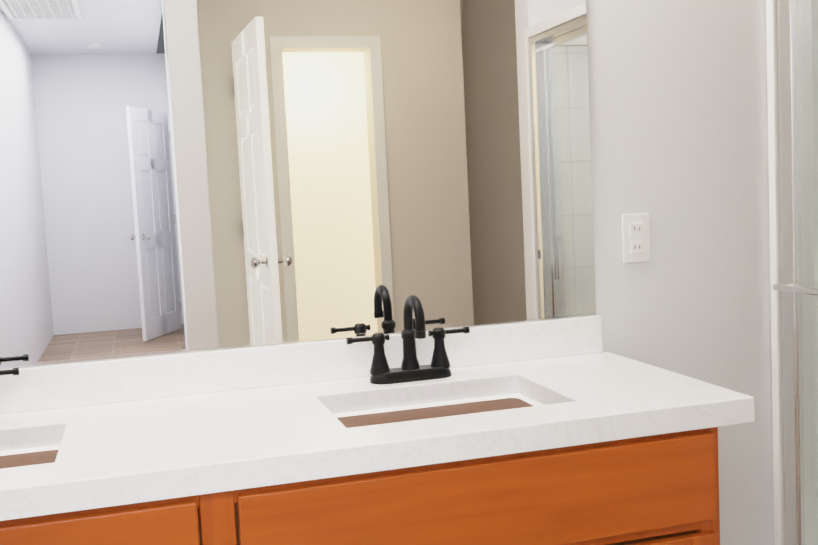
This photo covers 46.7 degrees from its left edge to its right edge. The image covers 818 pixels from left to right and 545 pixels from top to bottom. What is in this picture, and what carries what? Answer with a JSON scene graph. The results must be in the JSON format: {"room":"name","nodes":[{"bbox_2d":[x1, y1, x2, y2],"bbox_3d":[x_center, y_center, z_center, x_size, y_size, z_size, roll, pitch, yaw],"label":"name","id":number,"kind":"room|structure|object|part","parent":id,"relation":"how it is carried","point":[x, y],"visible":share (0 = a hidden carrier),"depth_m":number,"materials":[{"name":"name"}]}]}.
{"room":"bathroom","nodes":[
{"label":"bathroom","id":0,"kind":"room"},
{"bbox_2d":[9,0,773,544],"bbox_3d":[0.145,-0.354,2.514,3.885,3.020,0.150,-4,5,-16],"label":"wall","id":1,"kind":"structure","parent":0,"point":[679,122],"depth_m":2.63,"materials":[{"name":"white paint"}]},
{"bbox_2d":[0,0,595,368],"bbox_3d":[-0.535,-0.416,2.227,2.108,1.215,0.012,-4,5,-16],"label":"vanity mirror","id":2,"kind":"object","parent":1,"relation":"attached to","point":[180,176],"visible":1,"depth_m":2.31,"materials":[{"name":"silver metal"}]},
{"bbox_2d":[0,315,602,414],"bbox_3d":[-0.502,0.240,2.277,2.127,0.100,0.022,-4,5,-16],"label":"backsplash","id":3,"kind":"structure","parent":1,"relation":"attached to","point":[35,388],"depth_m":2.30,"materials":[{"name":"white stone"}]},
{"bbox_2d":[622,213,649,262],"bbox_3d":[0.620,-0.094,2.586,0.080,0.132,0.010,-4,5,-16],"label":"duplex electrical outlet","id":4,"kind":"object","parent":1,"relation":"attached to","point":[636,238],"visible":1,"depth_m":2.58,"materials":[{"name":"white plastic"}]},
{"bbox_3d":[2.098,1.427,-1.306,5.600,0.060,9.100,-4,5,-16],"label":"floor","id":5,"kind":"structure","parent":0,"visible":0},
{"bbox_2d":[0,419,735,544],"bbox_3d":[-0.412,0.798,2.020,2.076,0.865,0.638,-4,5,-16],"label":"bathroom vanity","id":6,"kind":"object","parent":5,"relation":"on","point":[660,486],"depth_m":1.81,"materials":[{"name":"brown wood"}]},
{"bbox_2d":[0,351,754,514],"bbox_3d":[-0.401,0.338,1.987,2.148,0.054,0.648,-4,5,-16],"label":"countertop","id":7,"kind":"structure","parent":6,"relation":"on","point":[98,451],"depth_m":1.91,"materials":[{"name":"white stone"}]},
{"bbox_2d":[0,368,15,374],"bbox_3d":[-0.992,0.232,1.998,0.294,0.212,0.152,-4,5,-16],"label":"faucet","id":8,"kind":"object","parent":7,"relation":"on","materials":[{"name":"black metal"}]},
{"bbox_2d":[0,443,51,462],"bbox_3d":[-0.925,0.470,1.825,0.524,0.155,0.354,-4,5,-16],"label":"sink","id":9,"kind":"object","parent":7,"relation":"in","point":[30,450],"depth_m":2.01,"materials":[{"name":"white ceramic"}]},
{"bbox_2d":[348,295,467,382],"bbox_3d":[0.011,0.159,2.283,0.295,0.212,0.152,-4,5,-16],"label":"faucet","id":10,"kind":"object","parent":7,"relation":"on","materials":[{"name":"black metal"}]},
{"bbox_2d":[344,391,535,422],"bbox_3d":[0.077,0.397,2.110,0.524,0.155,0.354,-4,5,-16],"label":"sink","id":11,"kind":"object","parent":7,"relation":"in","point":[498,398],"depth_m":2.24,"materials":[{"name":"white ceramic"}]},
{"bbox_2d":[766,0,817,544],"bbox_3d":[1.673,-0.094,2.002,0.962,2.444,1.708,-4,5,-16],"label":"shower","id":12,"kind":"object","parent":5,"relation":"on","point":[792,61],"visible":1,"depth_m":2.66,"materials":[{"name":"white glass"}]},
{"bbox_3d":[1.193,0.054,2.261,0.018,1.856,0.828,-4,5,-16],"label":"door panel","id":13,"kind":"part","parent":12,"relation":"part of","materials":[{"name":"clear glass"}]}
]}

